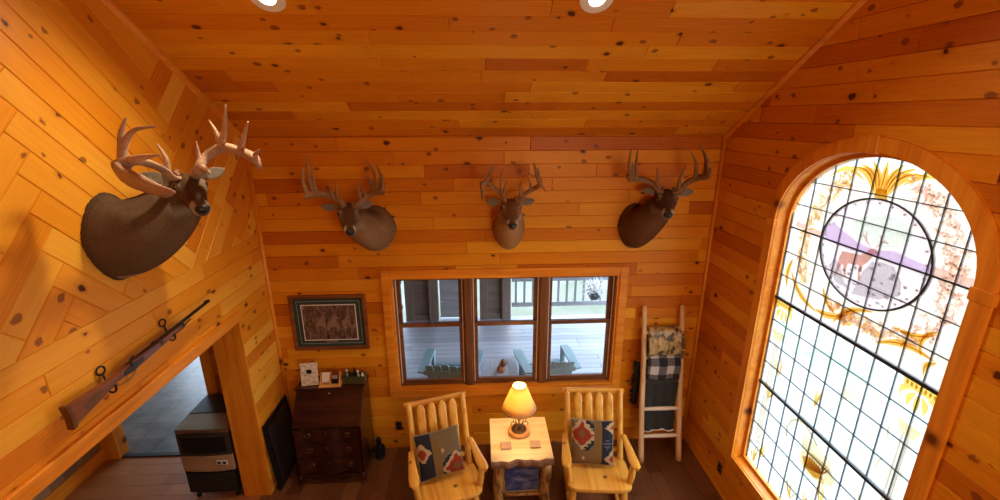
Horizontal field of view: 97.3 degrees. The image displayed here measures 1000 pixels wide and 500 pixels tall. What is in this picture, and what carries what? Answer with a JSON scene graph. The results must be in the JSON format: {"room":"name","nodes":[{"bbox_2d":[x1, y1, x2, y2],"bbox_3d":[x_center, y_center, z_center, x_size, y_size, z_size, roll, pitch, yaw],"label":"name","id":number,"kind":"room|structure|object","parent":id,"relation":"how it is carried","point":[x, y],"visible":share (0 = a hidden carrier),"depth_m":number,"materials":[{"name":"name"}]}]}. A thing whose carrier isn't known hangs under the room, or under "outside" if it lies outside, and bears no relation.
{"room":"hunting lodge lounge","nodes":[
{"label":"hunting lodge lounge","id":0,"kind":"room"},
{"bbox_2d":[32,443,100,499],"bbox_3d":[-4.452,2.121,1.566,0.100,2.600,6.600,-1,17,-3],"label":"wall","id":1,"kind":"structure","parent":0,"point":[96,448],"depth_m":4.62,"materials":[{"name":"brown wood"}]},
{"bbox_2d":[43,449,106,499],"bbox_3d":[-4.386,3.292,1.908,0.025,0.160,6.570,-1,17,-3],"label":"baseboard","id":2,"kind":"structure","parent":1,"relation":"attached to","point":[73,481],"depth_m":4.71,"materials":[{"name":"brown wood"}]},
{"bbox_2d":[0,0,284,499],"bbox_3d":[-2.386,0.639,1.223,0.298,5.626,6.600,-1,17,-3],"label":"wall","id":3,"kind":"structure","parent":0,"point":[72,71],"depth_m":2.49,"materials":[{"name":"brown wood"}]},
{"bbox_2d":[95,366,117,392],"bbox_3d":[-2.275,0.752,2.538,0.115,0.162,0.054,9,19,28],"label":"hook","id":4,"kind":"object","parent":3,"relation":"attached to","point":[98,367],"visible":0.88,"depth_m":2.54,"materials":[{"name":"black metal"}]},
{"bbox_2d":[158,318,175,340],"bbox_3d":[-2.301,0.555,3.037,0.115,0.157,0.054,9,19,28],"label":"hook","id":5,"kind":"object","parent":3,"relation":"attached to","point":[163,326],"visible":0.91,"depth_m":3.04,"materials":[{"name":"black metal"}]},
{"bbox_2d":[58,299,209,429],"bbox_3d":[-2.262,0.660,2.872,0.056,0.197,1.291,-1,17,-3],"label":"rifle","id":6,"kind":"object","parent":5,"relation":"on","point":[76,410],"visible":1,"depth_m":2.52,"materials":[{"name":"brown wood"}]},
{"bbox_2d":[80,105,261,279],"bbox_3d":[-1.910,-0.325,2.628,0.951,1.036,0.730,5,17,15],"label":"deer mount","id":7,"kind":"object","parent":3,"relation":"attached to","point":[123,239],"visible":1,"depth_m":2.59,"materials":[{"name":"brown fur"}]},
{"bbox_2d":[101,0,241,137],"bbox_3d":[-2.342,-1.567,2.376,0.022,2.068,3.125,-1,17,-3],"label":"trim","id":8,"kind":"structure","parent":3,"relation":"attached to","point":[110,4],"depth_m":3.12,"materials":[{"name":"brown wood"}]},
{"bbox_2d":[213,321,271,495],"bbox_3d":[-2.524,1.601,4.308,0.276,2.000,0.020,-1,17,-3],"label":"door frame","id":9,"kind":"structure","parent":3,"relation":"attached to","point":[229,350],"depth_m":4.29,"materials":[{"name":"brown wood"}]},
{"bbox_2d":[122,357,207,453],"bbox_3d":[-4.725,1.898,7.144,3.950,0.200,4.180,-1,17,-3],"label":"floor","id":10,"kind":"structure","parent":0,"point":[150,429],"depth_m":5.87,"materials":[{"name":"stone"}]},
{"bbox_2d":[318,380,342,387],"bbox_3d":[-1.820,1.440,4.733,0.230,0.014,0.115,-2,17,-5],"label":"tray","id":11,"kind":"object","parent":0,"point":[321,385],"depth_m":4.69,"materials":[{"name":"brown wood"}]},
{"bbox_2d":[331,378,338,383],"bbox_3d":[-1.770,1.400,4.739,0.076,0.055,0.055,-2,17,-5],"label":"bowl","id":12,"kind":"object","parent":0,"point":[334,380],"depth_m":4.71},
{"bbox_2d":[64,437,722,499],"bbox_3d":[-1.065,3.403,2.135,6.958,0.200,6.620,-1,17,-3],"label":"floor","id":13,"kind":"structure","parent":0,"point":[660,476],"depth_m":4.75,"materials":[{"name":"brown wood"}]},
{"bbox_2d":[122,452,179,457],"bbox_3d":[-3.800,2.387,5.152,1.200,0.012,0.050,-1,17,-3],"label":"trim","id":14,"kind":"structure","parent":13,"relation":"on","point":[159,453],"depth_m":5.13,"materials":[{"name":"black metal"}]},
{"bbox_2d":[174,394,242,496],"bbox_3d":[-2.948,2.081,4.683,0.508,0.866,0.592,-1,17,-3],"label":"stove","id":15,"kind":"object","parent":13,"relation":"on","point":[204,440],"visible":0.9,"depth_m":4.42,"materials":[{"name":"metal"}]},
{"bbox_2d":[185,468,240,492],"bbox_3d":[-2.935,2.360,4.495,0.500,0.270,0.058,-1,17,-3],"label":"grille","id":16,"kind":"object","parent":15,"relation":"attached to","point":[229,479],"depth_m":4.48,"materials":[{"name":"black metal"}]},
{"bbox_2d":[262,395,296,490],"bbox_3d":[-2.369,2.081,4.801,0.093,0.799,0.570,-1,17,-4],"label":"frame","id":17,"kind":"object","parent":13,"relation":"on","point":[277,431],"visible":0.79,"depth_m":4.75,"materials":[{"name":"brown wood"}]},
{"bbox_2d":[269,406,294,476],"bbox_3d":[-2.374,2.081,4.801,0.012,0.630,0.400,-6,17,-2],"label":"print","id":18,"kind":"object","parent":17,"relation":"attached to","point":[280,431],"depth_m":4.79},
{"bbox_2d":[291,375,374,485],"bbox_3d":[-1.811,1.963,4.807,0.735,1.030,0.503,-1,17,-3],"label":"writing desk","id":19,"kind":"object","parent":13,"relation":"on","point":[332,428],"visible":0.97,"depth_m":4.64,"materials":[{"name":"brown wood"}]},
{"bbox_2d":[300,362,318,385],"bbox_3d":[-2.039,1.321,4.721,0.176,0.255,0.098,-3,17,-8],"label":"plaque","id":20,"kind":"object","parent":19,"relation":"on","point":[308,371],"visible":0.97,"depth_m":4.69,"materials":[{"name":"white paint"}]},
{"bbox_2d":[318,371,342,387],"bbox_3d":[-1.820,1.383,4.716,0.230,0.134,0.115,-2,17,-5],"label":"caddy","id":21,"kind":"object","parent":19,"relation":"on","point":[328,384],"visible":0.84,"depth_m":4.71,"materials":[{"name":"brown wood"}]},
{"bbox_2d":[322,372,329,382],"bbox_3d":[-1.869,1.370,4.729,0.078,0.105,0.052,-2,17,-5],"label":"card stack","id":22,"kind":"object","parent":21,"relation":"in","point":[325,375],"visible":1,"depth_m":4.72,"materials":[{"name":"white paper"}]},
{"bbox_2d":[331,372,338,383],"bbox_3d":[-1.770,1.375,4.732,0.076,0.108,0.055,-2,17,-5],"label":"tin","id":23,"kind":"object","parent":21,"relation":"in","point":[335,375],"visible":0.97,"depth_m":4.71,"materials":[{"name":"white paint"}]},
{"bbox_2d":[343,372,366,383],"bbox_3d":[-1.575,1.389,4.779,0.230,0.085,0.102,0,17,-1],"label":"open box","id":24,"kind":"object","parent":19,"relation":"on","point":[346,380],"visible":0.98,"depth_m":4.74,"materials":[{"name":"green plant"}]},
{"bbox_2d":[374,436,385,459],"bbox_3d":[-1.391,2.264,5.069,0.139,0.285,0.110,-7,18,-22],"label":"figurine","id":25,"kind":"object","parent":13,"relation":"on","point":[379,449],"visible":1,"depth_m":5.04,"materials":[{"name":"black"}]},
{"bbox_2d":[403,391,488,499],"bbox_3d":[-0.530,2.089,4.220,0.724,1.108,0.950,-6,18,-18],"label":"rocking chair","id":26,"kind":"object","parent":13,"relation":"on","point":[467,484],"visible":0.85,"depth_m":4.24,"materials":[{"name":"yellow wood"}]},
{"bbox_2d":[413,424,464,482],"bbox_3d":[-0.581,1.938,4.197,0.450,0.415,0.219,-6,18,-19],"label":"throw pillow","id":27,"kind":"object","parent":26,"relation":"on","point":[438,452],"visible":1,"depth_m":4.15,"materials":[{"name":"fabric"}]},
{"bbox_2d":[490,417,553,499],"bbox_3d":[0.206,2.235,4.614,0.610,0.603,0.678,-1,17,-3],"label":"side table","id":28,"kind":"object","parent":13,"relation":"on","point":[521,454],"visible":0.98,"depth_m":4.41,"materials":[{"name":"yellow wood"}]},
{"bbox_2d":[501,441,511,449],"bbox_3d":[0.061,1.969,4.426,0.104,0.016,0.100,-1,17,-4],"label":"coaster","id":29,"kind":"object","parent":28,"relation":"on","point":[504,445],"visible":1,"depth_m":4.42,"materials":[{"name":"stone"}]},
{"bbox_2d":[501,381,536,438],"bbox_3d":[0.198,1.644,4.549,0.370,0.566,0.370,-1,17,-3],"label":"table lamp","id":30,"kind":"object","parent":28,"relation":"on","point":[518,404],"visible":1,"depth_m":4.44,"materials":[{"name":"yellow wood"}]},
{"bbox_2d":[503,477,538,491],"bbox_3d":[0.205,2.406,4.691,0.400,0.025,0.490,-1,17,-3],"label":"shelf","id":31,"kind":"object","parent":28,"relation":"attached to","point":[504,487],"depth_m":4.49,"materials":[{"name":"blue fabric"}]},
{"bbox_2d":[504,466,538,491],"bbox_3d":[0.212,2.277,4.622,0.336,0.262,0.363,-2,17,-5],"label":"storage box","id":32,"kind":"object","parent":28,"relation":"on","point":[517,478],"visible":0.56,"depth_m":4.45,"materials":[{"name":"blue fabric"}]},
{"bbox_2d":[530,440,540,447],"bbox_3d":[0.357,1.962,4.444,0.104,0.016,0.100,0,17,-1],"label":"coaster","id":33,"kind":"object","parent":28,"relation":"on","point":[533,443],"visible":1,"depth_m":4.43,"materials":[{"name":"stone"}]},
{"bbox_2d":[561,387,640,499],"bbox_3d":[0.948,2.047,4.347,0.724,1.108,0.950,1,17,2],"label":"rocking chair","id":34,"kind":"object","parent":13,"relation":"on","point":[616,479],"visible":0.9,"depth_m":4.33,"materials":[{"name":"yellow wood"}]},
{"bbox_2d":[570,418,613,465],"bbox_3d":[0.909,1.894,4.345,0.443,0.410,0.220,1,17,4],"label":"throw pillow","id":35,"kind":"object","parent":34,"relation":"on","point":[591,440],"visible":0.98,"depth_m":4.29,"materials":[{"name":"fabric"}]},
{"bbox_2d":[638,305,684,462],"bbox_3d":[1.817,1.513,4.930,0.509,1.800,0.373,-1,17,-3],"label":"ladder","id":36,"kind":"object","parent":13,"relation":"on","point":[678,407],"visible":0.82,"depth_m":4.94,"materials":[{"name":"brown wood"}]},
{"bbox_2d":[644,378,677,431],"bbox_3d":[1.810,1.751,4.998,0.378,0.669,0.131,-1,17,-3],"label":"blanket","id":37,"kind":"object","parent":36,"relation":"hanging from","point":[657,392],"visible":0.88,"depth_m":4.97,"materials":[{"name":"black fabric"}]},
{"bbox_2d":[646,353,680,379],"bbox_3d":[1.809,1.284,4.908,0.374,0.291,0.156,-1,17,-3],"label":"blanket","id":38,"kind":"object","parent":36,"relation":"on","point":[658,367],"visible":0.92,"depth_m":4.85,"materials":[{"name":"fabric"}]},
{"bbox_2d":[647,326,687,359],"bbox_3d":[1.844,1.029,4.882,0.449,0.377,0.199,0,17,-1],"label":"blanket","id":39,"kind":"object","parent":36,"relation":"on","point":[662,340],"visible":0.97,"depth_m":4.80,"materials":[{"name":"fabric"}]},
{"bbox_2d":[209,135,722,447],"bbox_3d":[-0.458,0.601,4.844,5.408,3.595,0.160,-1,17,-3],"label":"wall","id":40,"kind":"structure","parent":0,"point":[433,198],"depth_m":4.52,"materials":[{"name":"brown wood"}]},
{"bbox_2d":[245,139,290,408],"bbox_3d":[-2.410,0.659,4.667,0.037,3.595,0.037,6,18,19],"label":"trim","id":41,"kind":"structure","parent":40,"relation":"attached to","point":[248,164],"depth_m":4.52,"materials":[{"name":"brown wood"}]},
{"bbox_2d":[287,294,369,350],"bbox_3d":[-1.827,0.779,4.723,0.800,0.640,0.034,-1,17,-3],"label":"framed picture","id":42,"kind":"object","parent":40,"relation":"attached to","point":[326,321],"visible":1,"depth_m":4.72,"materials":[{"name":"brown wood"}]},
{"bbox_2d":[301,305,357,339],"bbox_3d":[-1.827,0.779,4.724,0.556,0.400,0.002,-1,17,-3],"label":"print","id":43,"kind":"object","parent":42,"relation":"attached to","point":[318,322],"depth_m":4.72},
{"bbox_2d":[301,156,396,250],"bbox_3d":[-1.359,-0.382,4.074,0.658,1.018,0.671,-1,17,-3],"label":"deer mount","id":44,"kind":"object","parent":40,"relation":"attached to","point":[373,228],"visible":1,"depth_m":4.07,"materials":[{"name":"brown fur"}]},
{"bbox_2d":[395,421,401,429],"bbox_3d":[-1.186,2.061,5.159,0.076,0.120,0.008,-1,17,-3],"label":"wall outlet","id":45,"kind":"object","parent":40,"relation":"attached to","point":[398,424],"visible":1,"depth_m":5.16,"materials":[{"name":"black plastic"}]},
{"bbox_2d":[380,266,628,397],"bbox_3d":[0.065,0.913,4.948,2.644,1.545,0.172,-1,17,-3],"label":"window","id":46,"kind":"structure","parent":40,"relation":"in","point":[541,381],"depth_m":4.92,"materials":[{"name":"brown wood"}]},
{"bbox_2d":[480,163,545,249],"bbox_3d":[0.108,-0.375,4.181,0.597,0.943,0.598,-1,17,-3],"label":"deer mount","id":47,"kind":"object","parent":40,"relation":"attached to","point":[508,225],"visible":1,"depth_m":4.10,"materials":[{"name":"brown fur"}]},
{"bbox_2d":[628,360,639,403],"bbox_3d":[1.546,1.521,5.076,0.131,0.570,0.052,-1,17,-3],"label":"scarf","id":48,"kind":"object","parent":40,"relation":"hanging from","point":[636,377],"visible":1,"depth_m":5.06,"materials":[{"name":"black fabric"}]},
{"bbox_2d":[617,144,711,247],"bbox_3d":[1.513,-0.464,4.217,0.708,1.102,0.646,-1,17,-3],"label":"deer mount","id":49,"kind":"object","parent":40,"relation":"attached to","point":[638,224],"visible":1,"depth_m":4.23,"materials":[{"name":"brown fur"}]},
{"bbox_2d":[682,135,726,438],"bbox_3d":[2.236,0.584,4.878,0.037,3.595,0.037,6,18,19],"label":"trim","id":50,"kind":"structure","parent":40,"relation":"attached to","point":[724,140],"depth_m":4.78,"materials":[{"name":"brown wood"}]},
{"bbox_2d":[112,0,856,136],"bbox_3d":[-0.074,-1.711,2.562,5.175,2.246,3.293,-1,17,-3],"label":"ceiling","id":51,"kind":"structure","parent":0,"point":[307,68],"depth_m":3.25,"materials":[{"name":"brown wood"}]},
{"bbox_2d":[251,0,285,11],"bbox_3d":[-1.416,-1.532,2.672,0.215,0.121,0.180,0,17,2],"label":"ceiling light","id":52,"kind":"object","parent":51,"relation":"attached to","point":[268,5],"visible":1,"depth_m":2.72,"materials":[{"name":"white paint"}]},
{"bbox_2d":[580,0,612,12],"bbox_3d":[0.607,-1.568,2.753,0.215,0.121,0.180,0,17,2],"label":"ceiling light","id":53,"kind":"object","parent":51,"relation":"attached to","point":[590,6],"visible":1,"depth_m":2.79,"materials":[{"name":"white paint"}]},
{"bbox_2d":[397,314,605,447],"bbox_3d":[0.149,1.954,7.299,5.500,0.120,3.685,-1,17,-3],"label":"floor","id":54,"kind":"structure","parent":0,"point":[586,340],"depth_m":8.00,"materials":[{"name":"grey wood"}]},
{"bbox_2d":[404,280,439,320],"bbox_3d":[-1.564,0.018,8.502,0.650,2.900,0.200,-1,17,-3],"label":"porch post","id":55,"kind":"object","parent":54,"relation":"on","point":[421,296],"visible":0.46,"depth_m":8.75,"materials":[{"name":"wood"}]},
{"bbox_2d":[439,280,458,316],"bbox_3d":[-0.852,0.005,8.587,0.740,2.812,0.080,-1,17,-3],"label":"panel","id":56,"kind":"object","parent":54,"relation":"on","point":[449,298],"visible":0.22,"depth_m":8.86,"materials":[{"name":"grey wood"}]},
{"bbox_2d":[418,348,483,377],"bbox_3d":[-0.706,1.832,6.122,0.870,0.800,1.000,1,17,5],"label":"patio chair","id":57,"kind":"object","parent":54,"relation":"on","point":[449,369],"visible":0.48,"depth_m":5.97,"materials":[{"name":"blue paint"}]},
{"bbox_2d":[479,279,510,318],"bbox_3d":[-0.101,-0.006,8.569,0.620,2.900,0.200,-1,17,-3],"label":"porch post","id":58,"kind":"object","parent":54,"relation":"on","point":[495,294],"visible":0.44,"depth_m":8.81,"materials":[{"name":"wood"}]},
{"bbox_2d":[512,277,607,306],"bbox_3d":[1.522,0.793,8.840,2.580,0.725,0.110,-1,17,-3],"label":"porch railing","id":59,"kind":"object","parent":58,"relation":"attached to","point":[566,302],"visible":0.29,"depth_m":8.86,"materials":[{"name":"grey wood"}]},
{"bbox_2d":[482,358,517,375],"bbox_3d":[-0.005,1.915,6.351,0.506,0.505,0.480,-1,17,-3],"label":"table","id":60,"kind":"object","parent":54,"relation":"on","point":[511,362],"visible":0.48,"depth_m":6.27,"materials":[{"name":"paint"}]},
{"bbox_2d":[497,359,506,372],"bbox_3d":[0.028,1.613,6.157,0.148,0.189,0.121,-1,17,-3],"label":"ornament","id":61,"kind":"object","parent":60,"relation":"on","point":[501,367],"visible":1,"depth_m":6.12,"materials":[{"name":"ceramic"}]},
{"bbox_2d":[513,344,580,374],"bbox_3d":[0.704,1.809,6.187,0.870,0.800,1.000,-3,17,-10],"label":"patio chair","id":62,"kind":"object","parent":54,"relation":"on","point":[557,366],"visible":0.56,"depth_m":6.17,"materials":[{"name":"blue paint"}]},
{"bbox_2d":[684,0,999,499],"bbox_3d":[2.479,0.560,1.445,0.150,5.626,6.600,-1,17,-3],"label":"wall","id":63,"kind":"structure","parent":0,"point":[923,73],"depth_m":2.74,"materials":[{"name":"brown wood"}]},
{"bbox_2d":[717,461,722,474],"bbox_3d":[2.284,2.266,4.575,0.008,0.120,0.076,-1,17,-3],"label":"wall outlet","id":64,"kind":"object","parent":63,"relation":"attached to","point":[719,467],"visible":1,"depth_m":4.57,"materials":[{"name":"black plastic"}]},
{"bbox_2d":[724,0,867,137],"bbox_3d":[2.305,-1.643,2.588,0.022,2.068,3.125,-1,17,-3],"label":"trim","id":65,"kind":"structure","parent":63,"relation":"attached to","point":[858,3],"depth_m":3.31,"materials":[{"name":"brown wood"}]},
{"bbox_2d":[725,135,999,499],"bbox_3d":[2.383,0.814,3.163,0.164,3.180,1.724,-1,17,-3],"label":"window","id":66,"kind":"structure","parent":63,"relation":"in","point":[983,296],"depth_m":2.93,"materials":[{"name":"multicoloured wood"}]},
{"bbox_3d":[-0.040,-1.143,7.060,5.800,0.150,5.035,-1,17,-3],"label":"ceiling","id":67,"kind":"structure","parent":0,"visible":0},
{"bbox_2d":[579,277,606,299],"bbox_3d":[1.756,-0.166,7.993,0.595,2.270,0.656,-1,17,-3],"label":"hanging plant","id":68,"kind":"object","parent":67,"relation":"hanging from","point":[594,293],"visible":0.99,"depth_m":8.21,"materials":[{"name":"white plant"}]},
{"bbox_2d":[588,290,601,299],"bbox_3d":[1.778,0.850,8.295,0.300,0.150,0.300,-1,17,-3],"label":"basket","id":69,"kind":"object","parent":68,"relation":"on","point":[593,294],"depth_m":8.21,"materials":[{"name":"black"}]},
{"bbox_3d":[-5.639,1.160,4.756,1.930,2.600,0.070,-1,17,-3],"label":"tiled wall","id":70,"kind":"structure","parent":0,"visible":0},
{"bbox_2d":[99,423,128,459],"bbox_3d":[-4.534,1.297,4.812,0.280,2.300,0.150,-1,17,-3],"label":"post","id":71,"kind":"structure","parent":70,"relation":"in","point":[114,445],"depth_m":5.05,"materials":[{"name":"brown wood"}]},
{"bbox_2d":[199,348,218,393],"bbox_3d":[-3.914,1.285,4.845,1.520,2.300,0.140,-1,17,-3],"label":"trim","id":72,"kind":"structure","parent":70,"relation":"attached to","point":[205,358],"depth_m":4.83,"materials":[{"name":"brown wood"}]},
{"label":"outside","id":73,"kind":"structure","parent":0,"visible":0},
{"bbox_2d":[401,157,976,499],"bbox_3d":[6.688,0.092,18.041,105.000,0.100,115.000,-1,17,-3],"label":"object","id":74,"kind":"structure","parent":73,"point":[897,419],"depth_m":11.57,"materials":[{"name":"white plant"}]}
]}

